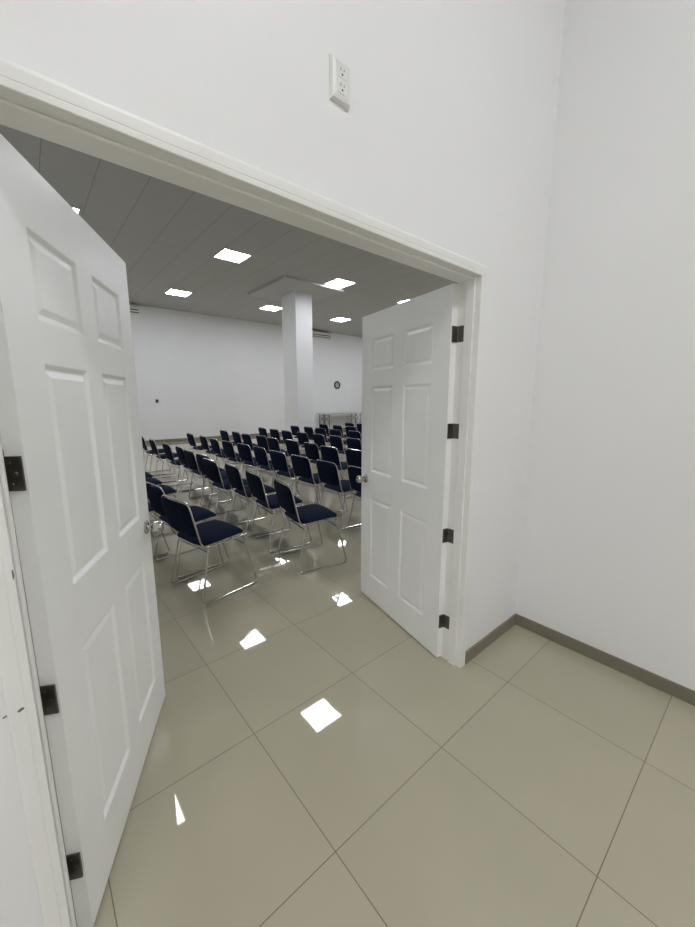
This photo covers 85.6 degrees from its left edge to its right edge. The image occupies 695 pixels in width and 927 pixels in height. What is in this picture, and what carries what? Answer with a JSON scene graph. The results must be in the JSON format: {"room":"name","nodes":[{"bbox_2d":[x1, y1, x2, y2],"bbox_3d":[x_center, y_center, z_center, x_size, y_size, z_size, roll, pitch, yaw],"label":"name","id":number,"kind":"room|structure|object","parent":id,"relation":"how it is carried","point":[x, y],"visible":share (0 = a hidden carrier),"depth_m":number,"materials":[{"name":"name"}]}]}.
{"room":"hallway","nodes":[
{"label":"hallway","id":0,"kind":"room"},
{"bbox_2d":[0,304,361,449],"bbox_3d":[-4.503,-3.330,14.868,15.400,4.600,0.100,-8,13,-40],"label":"wall","id":1,"kind":"structure","parent":0,"point":[208,375],"depth_m":14.49,"materials":[{"name":"paint"}]},
{"bbox_2d":[129,305,140,314],"bbox_3d":[-7.320,-4.951,11.908,1.300,0.251,0.272,-8,13,-40],"label":"air conditioner","id":2,"kind":"object","parent":1,"relation":"attached to","point":[135,310],"visible":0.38,"depth_m":12.15,"materials":[{"name":"white plastic"}]},
{"bbox_2d":[2,427,356,452],"bbox_3d":[-4.465,-1.110,15.202,15.200,0.110,0.015,-8,13,-40],"label":"baseboard","id":3,"kind":"structure","parent":1,"relation":"attached to","point":[280,433],"depth_m":13.95,"materials":[{"name":"beige tile"}]},
{"bbox_2d":[312,331,331,339],"bbox_3d":[-1.307,-5.813,16.959,1.300,0.251,0.272,-8,13,-40],"label":"air conditioner","id":4,"kind":"object","parent":1,"relation":"attached to","point":[315,334],"visible":0.62,"depth_m":16.95,"materials":[{"name":"white plastic"}]},
{"bbox_2d":[334,381,339,388],"bbox_3d":[-0.495,-3.795,18.159,0.380,0.380,0.040,-8,13,-40],"label":"wall clock","id":5,"kind":"object","parent":1,"relation":"attached to","point":[337,383],"visible":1,"depth_m":18.14,"materials":[{"name":"plastic"}]},
{"bbox_2d":[0,124,456,336],"bbox_3d":[-0.177,-4.793,9.468,15.400,0.100,13.440,-8,13,-40],"label":"ceiling","id":6,"kind":"structure","parent":0,"point":[167,235],"depth_m":7.88,"materials":[{"name":"tile"}]},
{"bbox_2d":[165,289,191,296],"bbox_3d":[-4.952,-4.997,10.997,0.600,0.012,0.600,-8,13,-40],"label":"recessed light","id":7,"kind":"object","parent":6,"relation":"in","point":[170,291],"visible":1,"depth_m":10.94,"materials":[{"name":"white plastic"}]},
{"bbox_2d":[213,248,250,262],"bbox_3d":[-2.506,-4.515,8.168,0.600,0.012,0.600,-8,13,-40],"label":"recessed light","id":8,"kind":"object","parent":6,"relation":"in","point":[226,254],"visible":1,"depth_m":8.13,"materials":[{"name":"white plastic"}]},
{"bbox_2d":[259,305,281,310],"bbox_3d":[-2.607,-5.311,12.836,0.600,0.012,0.600,-8,13,-40],"label":"recessed light","id":9,"kind":"object","parent":6,"relation":"in","point":[267,307],"visible":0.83,"depth_m":12.86,"materials":[{"name":"white plastic"}]},
{"bbox_2d":[248,275,343,301],"bbox_3d":[-1.504,-4.955,10.832,1.900,0.080,2.130,-8,13,-40],"label":"ceiling box","id":10,"kind":"object","parent":6,"relation":"attached to","point":[274,290],"visible":0.79,"depth_m":10.47,"materials":[{"name":"paint"}]},
{"bbox_2d":[324,278,354,287],"bbox_3d":[-0.205,-4.842,10.088,0.600,0.012,0.600,-8,13,-40],"label":"recessed light","id":11,"kind":"object","parent":6,"relation":"in","point":[338,282],"visible":1,"depth_m":10.09,"materials":[{"name":"white plastic"}]},
{"bbox_2d":[330,317,350,321],"bbox_3d":[-0.274,-5.623,14.666,0.600,0.012,0.600,-8,13,-40],"label":"recessed light","id":12,"kind":"object","parent":6,"relation":"in","point":[340,319],"visible":1,"depth_m":14.63,"materials":[{"name":"white plastic"}]},
{"bbox_2d":[332,318,349,321],"bbox_3d":[-0.274,-5.624,14.666,0.572,0.008,0.572,-8,13,-40],"label":"diffuser","id":13,"kind":"object","parent":12,"relation":"attached to","point":[335,319],"depth_m":14.63,"materials":[{"name":"white plastic"}]},
{"bbox_2d":[0,0,565,926],"bbox_3d":[2.658,-1.399,3.544,19.200,4.600,0.125,-8,13,-40],"label":"wall","id":14,"kind":"structure","parent":0,"point":[445,138],"depth_m":1.32,"materials":[{"name":"white paint"}]},
{"bbox_2d":[0,133,164,926],"bbox_3d":[-0.826,0.246,1.338,0.123,2.078,0.905,-2,10,-13],"label":"door","id":15,"kind":"structure","parent":14,"relation":"in","point":[70,427],"depth_m":1.09,"materials":[{"name":"white paint"}]},
{"bbox_2d":[0,57,487,926],"bbox_3d":[-0.081,0.203,1.445,1.888,2.148,0.139,-8,13,-40],"label":"door frame","id":16,"kind":"structure","parent":14,"relation":"attached to","point":[15,673],"depth_m":0.94,"materials":[{"name":"white wood"}]},
{"bbox_2d":[329,53,349,110],"bbox_3d":[-0.021,-1.189,1.168,0.075,0.119,0.019,-8,13,-40],"label":"power outlet","id":17,"kind":"object","parent":14,"relation":"attached to","point":[339,71],"visible":1,"depth_m":1.16,"materials":[{"name":"white plastic"}]},
{"bbox_2d":[338,79,345,95],"bbox_3d":[-0.016,-1.167,1.166,0.033,0.034,0.003,-8,13,-40],"label":"socket","id":18,"kind":"object","parent":17,"relation":"attached to","point":[341,82],"depth_m":1.16,"materials":[{"name":"white plastic"}]},
{"bbox_2d":[338,63,345,80],"bbox_3d":[-0.016,-1.208,1.159,0.033,0.034,0.003,-8,13,-40],"label":"socket","id":19,"kind":"object","parent":17,"relation":"attached to","point":[341,66],"depth_m":1.16,"materials":[{"name":"white plastic"}]},
{"bbox_2d":[356,283,458,656],"bbox_3d":[0.309,0.061,2.425,0.124,2.078,0.905,-5,11,-28],"label":"door","id":20,"kind":"structure","parent":14,"relation":"in","point":[409,347],"depth_m":2.32,"materials":[{"name":"white paint"}]},
{"bbox_2d":[465,614,515,664],"bbox_3d":[0.913,1.096,2.370,0.610,0.075,0.012,-8,13,-40],"label":"baseboard","id":21,"kind":"structure","parent":14,"relation":"attached to","point":[472,652],"depth_m":2.34,"materials":[{"name":"beige tile"}]},
{"bbox_2d":[3,429,694,926],"bbox_3d":[-0.090,0.375,7.119,19.600,0.100,18.600,-8,13,-40],"label":"floor","id":22,"kind":"structure","parent":0,"point":[309,762],"depth_m":1.55,"materials":[{"name":"beige tile"}]},
{"bbox_2d":[145,472,152,501],"bbox_3d":[-3.002,0.238,5.244,0.553,0.796,0.519,-8,13,-41],"label":"chair","id":23,"kind":"object","parent":22,"relation":"on","point":[146,473],"visible":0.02,"depth_m":5.21,"materials":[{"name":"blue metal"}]},
{"bbox_2d":[145,477,161,521],"bbox_3d":[-2.655,0.311,4.812,0.553,0.796,0.519,-8,12,-38],"label":"chair","id":24,"kind":"object","parent":22,"relation":"on","point":[154,481],"visible":0.12,"depth_m":4.77,"materials":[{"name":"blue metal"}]},
{"bbox_2d":[142,436,175,475],"bbox_3d":[-3.931,-0.189,7.743,0.553,0.796,0.519,-7,12,-37],"label":"chair","id":25,"kind":"object","parent":22,"relation":"on","point":[144,445],"visible":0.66,"depth_m":7.58,"materials":[{"name":"silver metal"}]},
{"bbox_2d":[148,502,169,557],"bbox_3d":[-2.145,0.506,3.670,0.553,0.796,0.519,-9,13,-43],"label":"chair","id":26,"kind":"object","parent":22,"relation":"on","point":[150,509],"visible":0.12,"depth_m":3.69,"materials":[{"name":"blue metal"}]},
{"bbox_2d":[147,485,177,536],"bbox_3d":[-2.268,0.386,4.372,0.553,0.796,0.519,-8,13,-40],"label":"chair","id":27,"kind":"object","parent":22,"relation":"on","point":[167,489],"visible":0.17,"depth_m":4.32,"materials":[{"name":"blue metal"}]},
{"bbox_2d":[149,439,187,482],"bbox_3d":[-3.410,-0.084,7.131,0.553,0.796,0.519,-8,12,-38],"label":"chair","id":28,"kind":"object","parent":22,"relation":"on","point":[152,442],"visible":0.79,"depth_m":6.94,"materials":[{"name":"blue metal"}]},
{"bbox_2d":[162,443,205,491],"bbox_3d":[-2.833,0.028,6.474,0.553,0.796,0.519,-8,13,-40],"label":"chair","id":29,"kind":"object","parent":22,"relation":"on","point":[168,452],"visible":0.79,"depth_m":6.25,"materials":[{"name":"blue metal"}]},
{"bbox_2d":[146,482,228,577],"bbox_3d":[-1.499,0.540,3.473,0.519,0.796,0.553,9,13,43],"label":"chair","id":30,"kind":"object","parent":22,"relation":"on","point":[154,494],"visible":0.6,"depth_m":3.34,"materials":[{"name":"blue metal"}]},
{"bbox_2d":[175,445,220,497],"bbox_3d":[-2.441,0.093,6.093,0.553,0.796,0.519,-7,12,-37],"label":"chair","id":31,"kind":"object","parent":22,"relation":"on","point":[179,451],"visible":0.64,"depth_m":5.90,"materials":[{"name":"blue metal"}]},
{"bbox_2d":[186,433,219,466],"bbox_3d":[-3.242,-0.298,8.385,0.553,0.796,0.519,-8,13,-39],"label":"chair","id":32,"kind":"object","parent":22,"relation":"on","point":[191,440],"visible":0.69,"depth_m":8.17,"materials":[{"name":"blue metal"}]},
{"bbox_2d":[183,449,232,504],"bbox_3d":[-2.119,0.166,5.662,0.553,0.796,0.519,-8,13,-41],"label":"chair","id":33,"kind":"object","parent":22,"relation":"on","point":[190,458],"visible":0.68,"depth_m":5.44,"materials":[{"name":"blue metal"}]},
{"bbox_2d":[161,494,256,604],"bbox_3d":[-1.128,0.614,3.038,0.519,0.796,0.553,8,12,39],"label":"chair","id":34,"kind":"object","parent":22,"relation":"on","point":[179,516],"visible":1,"depth_m":2.87,"materials":[{"name":"blue fabric"}]},
{"bbox_2d":[199,435,232,466],"bbox_3d":[-2.715,-0.193,7.767,0.553,0.796,0.519,-7,12,-37],"label":"chair","id":35,"kind":"object","parent":22,"relation":"on","point":[204,442],"visible":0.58,"depth_m":7.54,"materials":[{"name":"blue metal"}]},
{"bbox_2d":[196,453,248,513],"bbox_3d":[-1.771,0.234,5.266,0.553,0.796,0.519,-9,13,-43],"label":"chair","id":36,"kind":"object","parent":22,"relation":"on","point":[199,458],"visible":0.56,"depth_m":5.12,"materials":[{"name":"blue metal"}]},
{"bbox_2d":[210,438,245,478],"bbox_3d":[-2.312,-0.104,7.250,0.553,0.796,0.519,-8,12,-38],"label":"chair","id":37,"kind":"object","parent":22,"relation":"on","point":[215,445],"visible":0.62,"depth_m":7.03,"materials":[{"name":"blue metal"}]},
{"bbox_2d":[203,458,260,523],"bbox_3d":[-1.500,0.312,4.809,0.553,0.796,0.519,-9,13,-41],"label":"chair","id":38,"kind":"object","parent":22,"relation":"on","point":[211,468],"visible":0.71,"depth_m":4.61,"materials":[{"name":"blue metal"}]},
{"bbox_2d":[220,430,243,461],"bbox_3d":[-2.762,-0.428,9.149,0.553,0.796,0.519,-9,13,-42],"label":"chair","id":39,"kind":"object","parent":22,"relation":"on","point":[224,435],"visible":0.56,"depth_m":8.92,"materials":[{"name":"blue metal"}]},
{"bbox_2d":[222,440,260,485],"bbox_3d":[-1.934,-0.030,6.814,0.553,0.796,0.519,-9,13,-41],"label":"chair","id":40,"kind":"object","parent":22,"relation":"on","point":[228,448],"visible":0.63,"depth_m":6.59,"materials":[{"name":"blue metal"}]},
{"bbox_2d":[232,431,257,466],"bbox_3d":[-2.361,-0.365,8.776,0.553,0.796,0.519,-8,12,-39],"label":"chair","id":41,"kind":"object","parent":22,"relation":"on","point":[236,436],"visible":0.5,"depth_m":8.55,"materials":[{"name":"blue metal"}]},
{"bbox_2d":[225,463,285,536],"bbox_3d":[-1.110,0.375,4.440,0.553,0.796,0.519,-7,12,-37],"label":"chair","id":42,"kind":"object","parent":22,"relation":"on","point":[235,480],"visible":0.77,"depth_m":4.26,"materials":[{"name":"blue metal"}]},
{"bbox_2d":[242,433,268,470],"bbox_3d":[-1.980,-0.274,8.241,0.553,0.796,0.519,-8,12,-38],"label":"chair","id":43,"kind":"object","parent":22,"relation":"on","point":[246,438],"visible":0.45,"depth_m":8.00,"materials":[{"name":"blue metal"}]},
{"bbox_2d":[237,443,278,483],"bbox_3d":[-1.542,0.038,6.417,0.553,0.796,0.519,-9,13,-43],"label":"chair","id":44,"kind":"object","parent":22,"relation":"on","point":[245,453],"visible":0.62,"depth_m":6.21,"materials":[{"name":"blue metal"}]},
{"bbox_2d":[258,427,283,449],"bbox_3d":[-2.042,-0.576,10.014,0.553,0.796,0.519,-8,13,-39],"label":"chair","id":45,"kind":"object","parent":22,"relation":"on","point":[262,431],"visible":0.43,"depth_m":9.76,"materials":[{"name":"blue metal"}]},
{"bbox_2d":[256,435,286,474],"bbox_3d":[-1.572,-0.206,7.844,0.553,0.796,0.519,-8,13,-41],"label":"chair","id":46,"kind":"object","parent":22,"relation":"on","point":[262,442],"visible":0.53,"depth_m":7.61,"materials":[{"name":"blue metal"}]},
{"bbox_2d":[253,446,297,494],"bbox_3d":[-1.172,0.108,6.006,0.553,0.796,0.519,-8,12,-38],"label":"chair","id":47,"kind":"object","parent":22,"relation":"on","point":[260,454],"visible":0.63,"depth_m":5.79,"materials":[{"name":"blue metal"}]},
{"bbox_2d":[245,469,311,552],"bbox_3d":[-0.751,0.451,3.992,0.553,0.796,0.519,-7,12,-34],"label":"chair","id":48,"kind":"object","parent":22,"relation":"on","point":[255,483],"visible":0.86,"depth_m":3.81,"materials":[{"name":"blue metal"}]},
{"bbox_2d":[270,429,289,460],"bbox_3d":[-1.645,-0.496,9.544,0.553,0.796,0.519,-8,13,-41],"label":"chair","id":49,"kind":"object","parent":22,"relation":"on","point":[274,433],"visible":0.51,"depth_m":9.31,"materials":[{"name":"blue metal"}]},
{"bbox_2d":[267,437,298,479],"bbox_3d":[-1.247,-0.129,7.393,0.553,0.796,0.519,-8,12,-39],"label":"chair","id":50,"kind":"object","parent":22,"relation":"on","point":[273,444],"visible":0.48,"depth_m":7.18,"materials":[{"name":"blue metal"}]},
{"bbox_2d":[281,430,301,447],"bbox_3d":[-1.268,-0.422,9.109,0.553,0.796,0.519,-9,13,-41],"label":"chair","id":51,"kind":"object","parent":22,"relation":"on","point":[286,434],"visible":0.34,"depth_m":8.88,"materials":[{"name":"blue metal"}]},
{"bbox_2d":[270,450,317,506],"bbox_3d":[-0.811,0.189,5.530,0.553,0.796,0.519,-8,13,-41],"label":"chair","id":52,"kind":"object","parent":22,"relation":"on","point":[279,460],"visible":0.72,"depth_m":5.32,"materials":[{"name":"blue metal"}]},
{"bbox_2d":[282,291,313,449],"bbox_3d":[-1.505,-2.722,11.465,0.580,4.545,0.750,-8,13,-40],"label":"column","id":53,"kind":"structure","parent":22,"relation":"on","point":[296,306],"depth_m":11.16,"materials":[{"name":"paint"}]},
{"bbox_2d":[285,439,312,484],"bbox_3d":[-0.829,-0.063,7.005,0.553,0.796,0.519,-8,13,-40],"label":"chair","id":54,"kind":"object","parent":22,"relation":"on","point":[292,447],"visible":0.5,"depth_m":6.79,"materials":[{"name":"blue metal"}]},
{"bbox_2d":[290,425,312,453],"bbox_3d":[-1.300,-0.700,10.740,0.553,0.796,0.519,-8,13,-41],"label":"chair","id":55,"kind":"object","parent":22,"relation":"on","point":[294,429],"visible":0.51,"depth_m":10.55,"materials":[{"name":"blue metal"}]},
{"bbox_2d":[297,432,318,467],"bbox_3d":[-0.831,-0.336,8.610,0.553,0.796,0.519,-8,13,-39],"label":"chair","id":56,"kind":"object","parent":22,"relation":"on","point":[302,437],"visible":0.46,"depth_m":8.40,"materials":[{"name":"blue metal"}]},
{"bbox_2d":[274,478,346,573],"bbox_3d":[-0.372,0.528,3.542,0.553,0.796,0.519,-6,11,-30],"label":"chair","id":57,"kind":"object","parent":22,"relation":"on","point":[305,514],"visible":1,"depth_m":3.40,"materials":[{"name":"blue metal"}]},
{"bbox_2d":[304,426,326,453],"bbox_3d":[-0.872,-0.629,10.324,0.553,0.796,0.519,-8,12,-39],"label":"chair","id":58,"kind":"object","parent":22,"relation":"on","point":[308,430],"visible":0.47,"depth_m":10.11,"materials":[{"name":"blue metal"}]},
{"bbox_2d":[291,454,342,512],"bbox_3d":[-0.439,0.261,5.105,0.553,0.796,0.519,-8,13,-41],"label":"chair","id":59,"kind":"object","parent":22,"relation":"on","point":[301,466],"visible":0.69,"depth_m":4.90,"materials":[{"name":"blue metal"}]},
{"bbox_2d":[304,442,342,490],"bbox_3d":[-0.431,0.017,6.537,0.553,0.796,0.519,-8,12,-38],"label":"chair","id":60,"kind":"object","parent":22,"relation":"on","point":[311,450],"visible":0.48,"depth_m":6.33,"materials":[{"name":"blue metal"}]},
{"bbox_2d":[319,424,329,435],"bbox_3d":[-0.529,-0.810,11.389,0.553,0.796,0.519,-8,12,-39],"label":"chair","id":61,"kind":"object","parent":22,"relation":"on","point":[325,426],"visible":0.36,"depth_m":11.11,"materials":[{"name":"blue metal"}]},
{"bbox_2d":[313,433,342,468],"bbox_3d":[-0.429,-0.264,8.184,0.553,0.796,0.519,-8,12,-38],"label":"chair","id":62,"kind":"object","parent":22,"relation":"on","point":[319,439],"visible":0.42,"depth_m":7.96,"materials":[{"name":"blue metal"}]},
{"bbox_2d":[315,428,341,457],"bbox_3d":[-0.522,-0.548,9.851,0.553,0.796,0.519,-9,13,-42],"label":"chair","id":63,"kind":"object","parent":22,"relation":"on","point":[318,431],"visible":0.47,"depth_m":9.60,"materials":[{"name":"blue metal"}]},
{"bbox_2d":[320,445,353,497],"bbox_3d":[-0.115,0.096,6.075,0.553,0.796,0.519,-9,13,-42],"label":"chair","id":64,"kind":"object","parent":22,"relation":"on","point":[328,454],"visible":0.59,"depth_m":5.85,"materials":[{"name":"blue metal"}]},
{"bbox_2d":[316,459,360,529],"bbox_3d":[-0.064,0.336,4.670,0.553,0.796,0.519,-8,12,-38],"label":"chair","id":65,"kind":"object","parent":22,"relation":"on","point":[328,473],"visible":0.83,"depth_m":4.47,"materials":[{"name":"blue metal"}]},
{"bbox_2d":[329,435,347,475],"bbox_3d":[-0.053,-0.194,7.775,0.553,0.796,0.519,-7,12,-37],"label":"chair","id":66,"kind":"object","parent":22,"relation":"on","point":[336,442],"visible":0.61,"depth_m":7.56,"materials":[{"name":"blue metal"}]},
{"bbox_2d":[330,429,346,461],"bbox_3d":[-0.122,-0.471,9.398,0.553,0.796,0.519,-9,13,-42],"label":"chair","id":67,"kind":"object","parent":22,"relation":"on","point":[335,432],"visible":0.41,"depth_m":9.15,"materials":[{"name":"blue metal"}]},
{"bbox_2d":[316,412,361,431],"bbox_3d":[-0.283,-1.994,18.049,2.480,0.895,0.700,-8,13,-40],"label":"folding table","id":68,"kind":"object","parent":22,"relation":"on","point":[355,414],"visible":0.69,"depth_m":17.61,"materials":[{"name":"laminate"}]},
{"bbox_2d":[333,425,348,447],"bbox_3d":[-0.102,-0.735,10.945,0.553,0.796,0.519,-8,12,-38],"label":"chair","id":69,"kind":"object","parent":22,"relation":"on","point":[339,427],"visible":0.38,"depth_m":10.70,"materials":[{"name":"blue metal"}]},
{"bbox_2d":[345,448,361,497],"bbox_3d":[0.292,0.159,5.706,0.553,0.796,0.519,-8,12,-39],"label":"chair","id":70,"kind":"object","parent":22,"relation":"on","point":[354,458],"visible":0.36,"depth_m":5.50,"materials":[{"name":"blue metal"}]},
{"bbox_2d":[345,426,361,446],"bbox_3d":[0.259,-0.653,10.468,0.553,0.796,0.519,-9,13,-43],"label":"chair","id":71,"kind":"object","parent":22,"relation":"on","point":[350,428],"visible":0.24,"depth_m":10.26,"materials":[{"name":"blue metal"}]},
{"bbox_2d":[346,438,361,476],"bbox_3d":[0.299,-0.112,7.293,0.553,0.796,0.519,-8,12,-38],"label":"chair","id":72,"kind":"object","parent":22,"relation":"on","point":[353,443],"visible":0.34,"depth_m":7.06,"materials":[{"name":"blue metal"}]},
{"bbox_2d":[347,465,361,529],"bbox_3d":[0.325,0.406,4.258,0.553,0.796,0.519,-8,13,-39],"label":"chair","id":73,"kind":"object","parent":22,"relation":"on","point":[353,473],"visible":0.34,"depth_m":4.15,"materials":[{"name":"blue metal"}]},
{"bbox_2d":[348,431,361,444],"bbox_3d":[0.347,-0.390,8.927,0.553,0.796,0.519,-8,12,-38],"label":"chair","id":74,"kind":"object","parent":22,"relation":"on","point":[356,434],"visible":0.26,"depth_m":8.67,"materials":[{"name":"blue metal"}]},
{"bbox_2d":[357,423,361,434],"bbox_3d":[0.603,-0.842,11.577,0.553,0.796,0.519,-7,12,-37],"label":"chair","id":75,"kind":"object","parent":22,"relation":"on","point":[359,426],"visible":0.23,"depth_m":11.42,"materials":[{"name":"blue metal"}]},
{"bbox_2d":[515,0,694,690],"bbox_3d":[2.680,-0.880,0.503,0.100,4.600,4.600,-8,13,-40],"label":"wall","id":76,"kind":"structure","parent":0,"point":[607,563],"depth_m":1.96,"materials":[{"name":"white paint"}]},
{"bbox_2d":[515,613,694,705],"bbox_3d":[2.637,1.356,0.847,0.012,0.075,4.600,-8,13,-40],"label":"baseboard","id":77,"kind":"structure","parent":76,"relation":"attached to","point":[685,694],"depth_m":2.14,"materials":[{"name":"beige tile"}]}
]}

